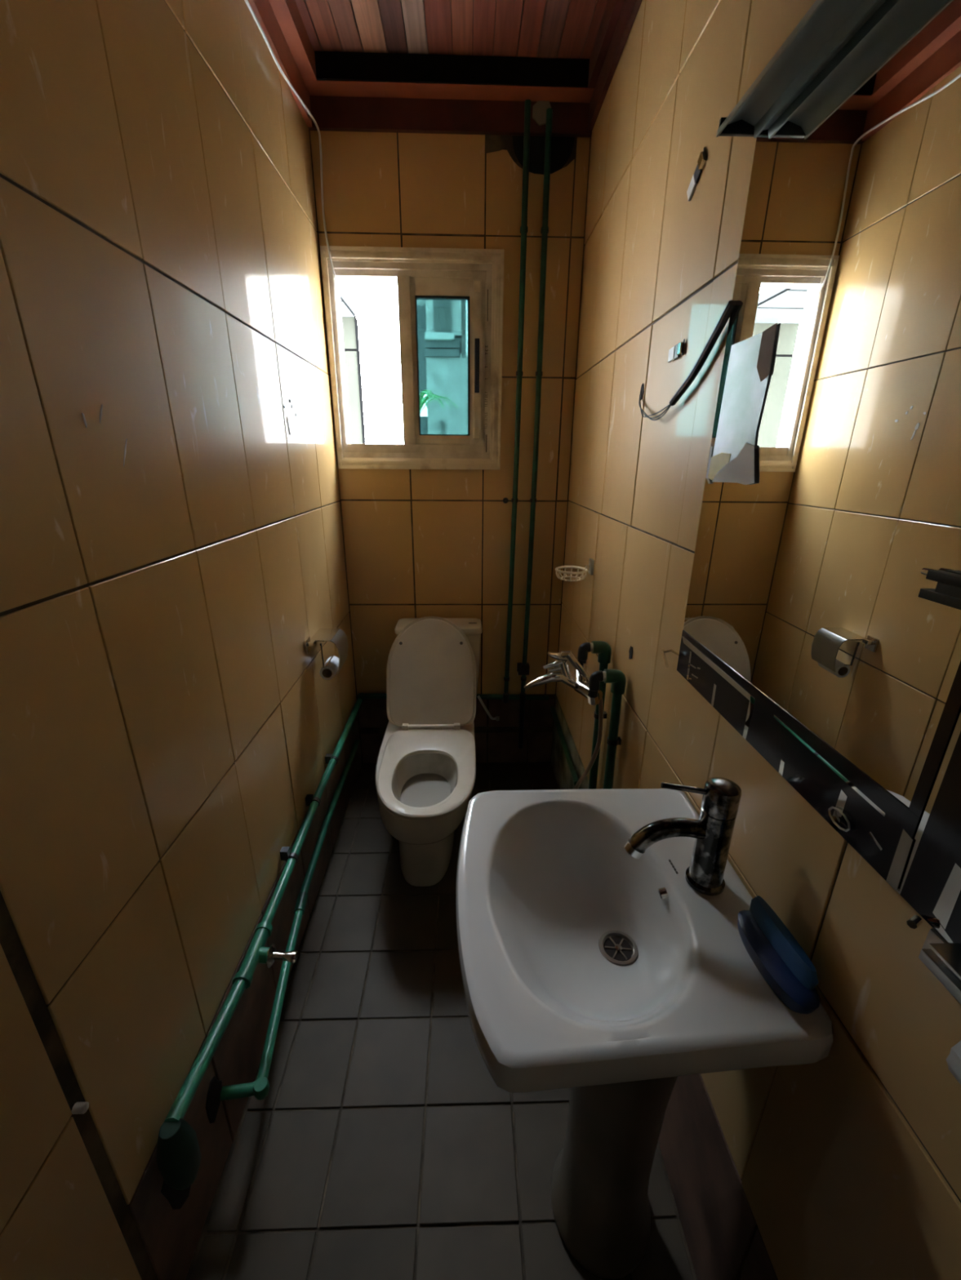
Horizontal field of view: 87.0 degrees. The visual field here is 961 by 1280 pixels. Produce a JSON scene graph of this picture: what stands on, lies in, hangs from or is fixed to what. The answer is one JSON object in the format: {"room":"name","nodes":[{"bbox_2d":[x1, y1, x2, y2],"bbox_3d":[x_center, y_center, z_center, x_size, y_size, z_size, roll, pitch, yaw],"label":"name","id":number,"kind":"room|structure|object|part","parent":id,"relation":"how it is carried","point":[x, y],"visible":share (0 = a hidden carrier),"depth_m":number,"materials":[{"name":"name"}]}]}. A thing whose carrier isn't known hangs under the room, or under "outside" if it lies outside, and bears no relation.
{"room":"bathroom","nodes":[
{"label":"bathroom","id":0,"kind":"room"},
{"bbox_2d":[0,0,361,1279],"bbox_3d":[-0.605,-0.354,1.170,0.135,2.770,1.872,0,20,-2],"label":"wall","id":1,"kind":"structure","parent":0,"point":[171,543],"depth_m":0.82,"materials":[{"name":"tile"}]},
{"bbox_2d":[156,697,362,1190],"bbox_3d":[-0.499,0.602,1.583,0.126,0.152,1.602,0,20,-2],"label":"pipe","id":2,"kind":"object","parent":1,"relation":"attached to","point":[179,1156],"visible":1,"depth_m":1.01,"materials":[{"name":"green plastic"}]},
{"bbox_3d":[-0.441,0.731,1.169,0.033,0.020,0.032,0,20,-2],"label":"valve handle","id":3,"kind":"part","parent":2,"relation":"part of","materials":[{"name":"silver metal"}]},
{"bbox_2d":[219,739,359,1101],"bbox_3d":[-0.509,0.706,1.683,0.101,0.035,1.381,0,20,-2],"label":"pipe","id":4,"kind":"object","parent":1,"relation":"attached to","point":[260,1088],"visible":1,"depth_m":1.25,"materials":[{"name":"green plastic"}]},
{"bbox_2d":[244,0,339,286],"bbox_3d":[-0.531,-1.230,1.028,0.037,0.438,1.592,0,20,0],"label":"cable","id":5,"kind":"object","parent":1,"relation":"attached to","point":[246,2],"visible":1,"depth_m":1.60,"materials":[{"name":"white plastic"}]},
{"bbox_2d":[303,628,348,674],"bbox_3d":[-0.516,0.038,1.716,0.098,0.136,0.170,0,20,-2],"label":"toilet roll holder","id":6,"kind":"object","parent":1,"relation":"attached to","point":[338,637],"visible":1,"depth_m":1.70,"materials":[{"name":"silver metal"}]},
{"bbox_3d":[-0.560,0.017,1.640,0.007,0.045,0.045,0,20,-2],"label":"mount plate","id":7,"kind":"part","parent":6,"relation":"part of","materials":[{"name":"silver metal"}]},
{"bbox_3d":[-0.545,0.010,1.638,0.022,0.014,0.025,0,20,-2],"label":"mount arm","id":8,"kind":"part","parent":6,"relation":"part of","materials":[{"name":"silver metal"}]},
{"bbox_2d":[320,656,338,679],"bbox_3d":[-0.521,0.097,1.760,0.050,0.050,0.097,0,20,-2],"label":"toilet roll","id":9,"kind":"object","parent":6,"relation":"hanging from","point":[328,673],"visible":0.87,"depth_m":1.73,"materials":[{"name":"white paper"}]},
{"bbox_2d":[185,763,697,1279],"bbox_3d":[-0.561,1.220,0.942,2.163,0.081,3.680,0,20,-2],"label":"floor","id":10,"kind":"structure","parent":0,"point":[382,1144],"depth_m":1.15,"materials":[{"name":"grey tile"}]},
{"bbox_2d":[375,616,482,886],"bbox_3d":[-0.184,0.383,1.937,0.397,0.830,0.871,0,20,-2],"label":"toilet","id":11,"kind":"object","parent":10,"relation":"on","point":[425,769],"visible":0.99,"depth_m":1.93,"materials":[{"name":"beige ceramic"}]},
{"bbox_3d":[-0.203,0.589,2.008,0.362,0.394,0.848,0,20,-2],"label":"bowl","id":12,"kind":"part","parent":11,"relation":"part of","materials":[{"name":"beige ceramic"}]},
{"bbox_3d":[-0.197,0.126,2.041,0.360,0.415,0.183,0,20,-2],"label":"lid","id":13,"kind":"part","parent":11,"relation":"part of","materials":[{"name":"beige plastic"}]},
{"bbox_3d":[-0.177,-0.056,2.163,0.368,0.032,0.151,0,20,-2],"label":"cistern lid","id":14,"kind":"part","parent":11,"relation":"part of","materials":[{"name":"beige ceramic"}]},
{"bbox_2d":[476,695,499,720],"bbox_3d":[0.036,0.317,2.337,0.108,0.120,0.028,4,20,9],"label":"hose","id":15,"kind":"object","parent":11,"relation":"attached to","point":[496,718],"visible":1,"depth_m":2.33,"materials":[{"name":"white plastic"}]},
{"bbox_2d":[456,788,832,1279],"bbox_3d":[0.179,0.757,0.897,0.436,0.832,0.479,0,20,-2],"label":"washbasin","id":16,"kind":"object","parent":10,"relation":"on","point":[589,967],"visible":0.96,"depth_m":0.76,"materials":[{"name":"white ceramic"}]},
{"bbox_2d":[456,788,832,1093],"bbox_3d":[0.181,0.456,0.789,0.436,0.192,0.479,0,20,-2],"label":"basin","id":17,"kind":"object","parent":16,"relation":"in","point":[584,961],"depth_m":0.71,"materials":[{"name":"white ceramic"}]},
{"bbox_2d":[624,777,741,895],"bbox_3d":[0.288,0.283,0.734,0.156,0.173,0.055,0,20,-2],"label":"tap","id":18,"kind":"object","parent":16,"relation":"on","point":[713,832],"visible":1,"depth_m":0.72,"materials":[{"name":"silver metal"}]},
{"bbox_3d":[0.271,0.282,0.734,0.112,0.054,0.026,0,20,-2],"label":"spout","id":19,"kind":"part","parent":18,"relation":"part of","materials":[{"name":"silver metal"}]},
{"bbox_3d":[0.289,0.210,0.716,0.066,0.014,0.009,3,20,7],"label":"lever","id":20,"kind":"part","parent":18,"relation":"part of","materials":[{"name":"silver metal"}]},
{"bbox_2d":[737,895,819,1013],"bbox_3d":[0.364,0.388,0.627,0.048,0.048,0.136,0,20,-2],"label":"soap dish","id":21,"kind":"object","parent":16,"relation":"on","point":[777,955],"visible":1,"depth_m":0.61,"materials":[{"name":"blue plastic"}]},
{"bbox_2d":[248,0,642,137],"bbox_3d":[-0.593,-1.266,0.051,2.263,0.298,3.680,0,20,-2],"label":"ceiling","id":22,"kind":"structure","parent":0,"point":[463,67],"depth_m":1.55,"materials":[{"name":"brown wood"}]},
{"bbox_2d":[308,100,591,764],"bbox_3d":[-0.107,-0.684,2.100,1.183,2.770,0.131,0,20,-2],"label":"wall","id":23,"kind":"structure","parent":0,"point":[418,543],"depth_m":2.06,"materials":[{"name":"tile"}]},
{"bbox_2d":[320,245,504,470],"bbox_3d":[-0.243,-1.054,1.963,0.648,0.742,0.138,0,20,-2],"label":"window","id":24,"kind":"structure","parent":23,"relation":"in","point":[450,300],"depth_m":1.92,"materials":[{"name":"metal"}]},
{"bbox_3d":[-0.537,-1.053,1.954,0.016,0.616,0.080,0,20,-2],"label":"jamb post","id":25,"kind":"part","parent":24,"relation":"part of","materials":[{"name":"metal"}]},
{"bbox_3d":[-0.255,-1.333,1.855,0.548,0.020,0.056,0,20,-2],"label":"head plate","id":26,"kind":"part","parent":24,"relation":"part of","materials":[{"name":"metal"}]},
{"bbox_3d":[-0.259,-0.775,2.053,0.548,0.032,0.060,0,20,-2],"label":"sill plate","id":27,"kind":"part","parent":24,"relation":"part of","materials":[{"name":"metal"}]},
{"bbox_3d":[-0.144,-1.042,1.952,0.191,0.467,0.004,0,20,-2],"label":"glass pane","id":28,"kind":"part","parent":24,"relation":"part of","materials":[{"name":"glass"}]},
{"bbox_3d":[-0.137,-1.056,1.947,0.243,0.566,0.028,0,20,-2],"label":"sash frame","id":29,"kind":"part","parent":24,"relation":"part of","materials":[{"name":"metal"}]},
{"bbox_3d":[-0.123,-0.800,2.067,0.275,0.030,0.023,0,20,-2],"label":"rail","id":30,"kind":"part","parent":24,"relation":"part of","materials":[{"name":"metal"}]},
{"bbox_3d":[-0.013,-1.035,1.914,0.018,0.182,0.021,0,20,-2],"label":"pull handle","id":31,"kind":"part","parent":24,"relation":"part of","materials":[{"name":"black plastic"}]},
{"bbox_3d":[-0.013,-1.052,1.930,0.032,0.540,0.018,0,20,-2],"label":"lock rail","id":32,"kind":"part","parent":24,"relation":"part of","materials":[{"name":"metal"}]},
{"bbox_2d":[357,662,548,748],"bbox_3d":[-0.125,0.315,2.383,0.892,0.461,0.055,0,20,-2],"label":"pipe","id":33,"kind":"object","parent":23,"relation":"attached to","point":[522,669],"visible":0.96,"depth_m":2.37,"materials":[{"name":"green plastic"}]},
{"bbox_2d":[503,99,530,693],"bbox_3d":[0.138,-0.759,2.017,0.045,2.128,0.037,0,20,-2],"label":"riser pipe","id":34,"kind":"object","parent":23,"relation":"attached to","point":[523,228],"visible":1,"depth_m":1.91,"materials":[{"name":"green plastic"}]},
{"bbox_2d":[520,107,552,693],"bbox_3d":[0.214,-0.750,2.023,0.040,2.108,0.037,0,20,-2],"label":"riser pipe","id":35,"kind":"object","parent":23,"relation":"attached to","point":[544,228],"visible":1,"depth_m":1.91,"materials":[{"name":"green plastic"}]},
{"bbox_2d":[603,936,632,960],"bbox_3d":[0.219,0.492,0.807,0.045,0.001,0.045,0,20,-2],"label":"drain","id":36,"kind":"object","parent":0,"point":[615,948],"depth_m":0.81,"materials":[{"name":"silver metal"}]},
{"bbox_2d":[551,0,960,1279],"bbox_3d":[0.469,-0.095,0.469,0.122,2.770,3.422,0,20,-2],"label":"wall","id":37,"kind":"structure","parent":0,"point":[845,1164],"depth_m":0.87,"materials":[{"name":"tile"}]},
{"bbox_2d":[550,706,578,785],"bbox_3d":[0.344,0.421,2.105,0.022,0.038,0.561,0,20,-2],"label":"pipe","id":38,"kind":"object","parent":37,"relation":"attached to","point":[569,761],"visible":0.86,"depth_m":2.05,"materials":[{"name":"green plastic"}]},
{"bbox_3d":[0.374,0.635,1.922,0.005,0.373,1.170,0,20,-2],"label":"cement skirting","id":39,"kind":"part","parent":37,"relation":"part of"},
{"bbox_2d":[555,558,594,581],"bbox_3d":[0.314,-0.238,1.703,0.124,0.068,0.108,0,20,-2],"label":"basket","id":40,"kind":"object","parent":37,"relation":"attached to","point":[589,567],"visible":1,"depth_m":1.69,"materials":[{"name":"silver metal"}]},
{"bbox_3d":[0.361,-0.243,1.703,0.020,0.018,0.012,0,20,-2],"label":"mount arm","id":41,"kind":"part","parent":40,"relation":"part of","materials":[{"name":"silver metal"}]},
{"bbox_3d":[0.372,-0.246,1.702,0.008,0.050,0.040,0,20,-2],"label":"mount plate","id":42,"kind":"part","parent":40,"relation":"part of","materials":[{"name":"silver metal"}]},
{"bbox_2d":[577,640,611,789],"bbox_3d":[0.330,0.444,1.613,0.101,0.935,0.037,0,20,-2],"label":"pipe","id":43,"kind":"object","parent":37,"relation":"attached to","point":[602,648],"visible":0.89,"depth_m":1.47,"materials":[{"name":"green plastic"}]},
{"bbox_2d":[587,669,626,789],"bbox_3d":[0.333,0.506,1.476,0.101,0.910,0.037,0,20,-2],"label":"pipe","id":44,"kind":"object","parent":37,"relation":"attached to","point":[616,677],"visible":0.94,"depth_m":1.35,"materials":[{"name":"green plastic"}]},
{"bbox_2d":[524,650,603,789],"bbox_3d":[0.248,0.467,1.515,0.211,0.925,0.165,-10,22,-27],"label":"mixer","id":45,"kind":"object","parent":44,"relation":"attached to","point":[580,683],"visible":0.78,"depth_m":1.40,"materials":[{"name":"silver metal"}]},
{"bbox_3d":[0.192,0.112,1.411,0.140,0.052,0.036,0,20,-2],"label":"spout","id":46,"kind":"part","parent":45,"relation":"part of","materials":[{"name":"silver metal"}]},
{"bbox_3d":[0.211,0.045,1.388,0.053,0.026,0.026,0,20,-2],"label":"lever","id":47,"kind":"part","parent":45,"relation":"part of","materials":[{"name":"silver metal"}]},
{"bbox_2d":[667,338,684,362],"bbox_3d":[0.390,-0.577,1.011,0.006,0.030,0.071,0,20,-2],"label":"mirror clip","id":48,"kind":"object","parent":37,"relation":"attached to","point":[674,352],"visible":1,"depth_m":1.01,"materials":[{"name":"silver metal"}]},
{"bbox_2d":[638,300,736,420],"bbox_3d":[0.383,-0.527,1.012,0.019,0.155,0.438,0,20,-2],"label":"cable","id":49,"kind":"object","parent":37,"relation":"attached to","point":[731,304],"visible":1,"depth_m":0.88,"materials":[{"name":"black plastic"}]},
{"bbox_2d":[686,146,706,200],"bbox_3d":[0.392,-0.845,0.920,0.006,0.060,0.071,0,20,-2],"label":"mirror clip","id":50,"kind":"object","parent":37,"relation":"attached to","point":[702,158],"visible":1,"depth_m":0.92,"materials":[{"name":"silver metal"}]},
{"bbox_2d":[715,0,880,137],"bbox_3d":[0.382,-0.527,0.171,0.068,0.026,1.156,0,20,-2],"label":"light fixture","id":51,"kind":"object","parent":37,"relation":"attached to","point":[827,24],"visible":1,"depth_m":0.59,"materials":[{"name":"grey paint"}]},
{"bbox_2d":[662,0,960,943],"bbox_3d":[0.406,-0.144,0.351,0.013,0.844,1.236,0,20,-2],"label":"wall mirror","id":52,"kind":"object","parent":37,"relation":"attached to","point":[807,628],"visible":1,"depth_m":0.54,"materials":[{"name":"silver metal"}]},
{"bbox_2d":[706,322,777,484],"bbox_3d":[0.394,-0.345,0.771,0.004,0.212,0.159,0,20,-2],"label":"shard","id":53,"kind":"object","parent":52,"relation":"attached to","point":[731,459],"visible":1,"depth_m":0.76,"materials":[{"name":"silver"}]},
{"bbox_2d":[918,568,960,609],"bbox_3d":[0.399,-0.044,0.431,0.012,0.025,0.060,0,20,-2],"label":"robe hook","id":54,"kind":"object","parent":52,"relation":"attached to","point":[947,592],"visible":1,"depth_m":0.43,"materials":[{"name":"black metal"}]},
{"bbox_2d":[906,915,960,1004],"bbox_3d":[0.396,0.301,0.371,0.034,0.049,0.216,0,20,-2],"label":"toilet roll holder","id":55,"kind":"object","parent":37,"relation":"attached to","point":[942,958],"visible":1,"depth_m":0.42,"materials":[{"name":"silver metal"}]},
{"bbox_3d":[0.408,0.288,0.425,0.008,0.036,0.075,0,20,-2],"label":"mount plate","id":56,"kind":"part","parent":55,"relation":"part of","materials":[{"name":"silver metal"}]},
{"bbox_2d":[920,942,960,995],"bbox_3d":[0.393,0.292,0.350,0.026,0.019,0.182,0,20,-2],"label":"hood","id":57,"kind":"object","parent":55,"relation":"attached to","point":[945,957],"depth_m":0.42,"materials":[{"name":"silver metal"}]},
{"bbox_2d":[946,1040,960,1084],"bbox_3d":[0.384,0.329,0.336,0.059,0.059,0.102,0,20,-2],"label":"toilet roll","id":58,"kind":"object","parent":55,"relation":"hanging from","point":[953,1059],"visible":1,"depth_m":0.38,"materials":[{"name":"white paper"}]},
{"label":"outside","id":59,"kind":"structure","parent":0,"visible":0},
{"bbox_3d":[-0.438,-3.827,15.884,28.000,0.050,27.500,0,20,-2],"label":"ground","id":60,"kind":"structure","parent":59,"visible":0},
{"bbox_2d":[339,285,365,444],"bbox_3d":[-0.885,-0.490,2.775,0.422,2.500,0.920,0,20,-2],"label":"bay","id":61,"kind":"object","parent":60,"relation":"on","point":[349,322],"visible":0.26,"depth_m":2.84,"materials":[{"name":"grey"}]},
{"bbox_3d":[-0.893,-1.694,2.801,0.414,0.152,0.060,0,20,-2],"label":"panel","id":62,"kind":"part","parent":61,"relation":"part of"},
{"bbox_3d":[-0.901,-0.535,3.216,0.414,2.286,0.060,0,20,-2],"label":"panel","id":63,"kind":"part","parent":61,"relation":"part of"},
{"bbox_3d":[-0.691,-0.611,3.191,0.005,2.450,0.065,0,20,-2],"label":"corner trim","id":64,"kind":"part","parent":61,"relation":"part of","materials":[{"name":"black"}]},
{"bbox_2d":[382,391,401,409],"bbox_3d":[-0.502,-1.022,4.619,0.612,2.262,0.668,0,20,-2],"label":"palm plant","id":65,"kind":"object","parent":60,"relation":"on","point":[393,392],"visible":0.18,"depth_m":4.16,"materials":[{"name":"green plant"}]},
{"bbox_2d":[398,390,402,444],"bbox_3d":[1.181,-2.060,4.236,3.800,4.500,2.100,0,20,-2],"label":"house","id":66,"kind":"structure","parent":60,"relation":"on","point":[400,408],"depth_m":4.58,"materials":[{"name":"concrete"}]}
]}

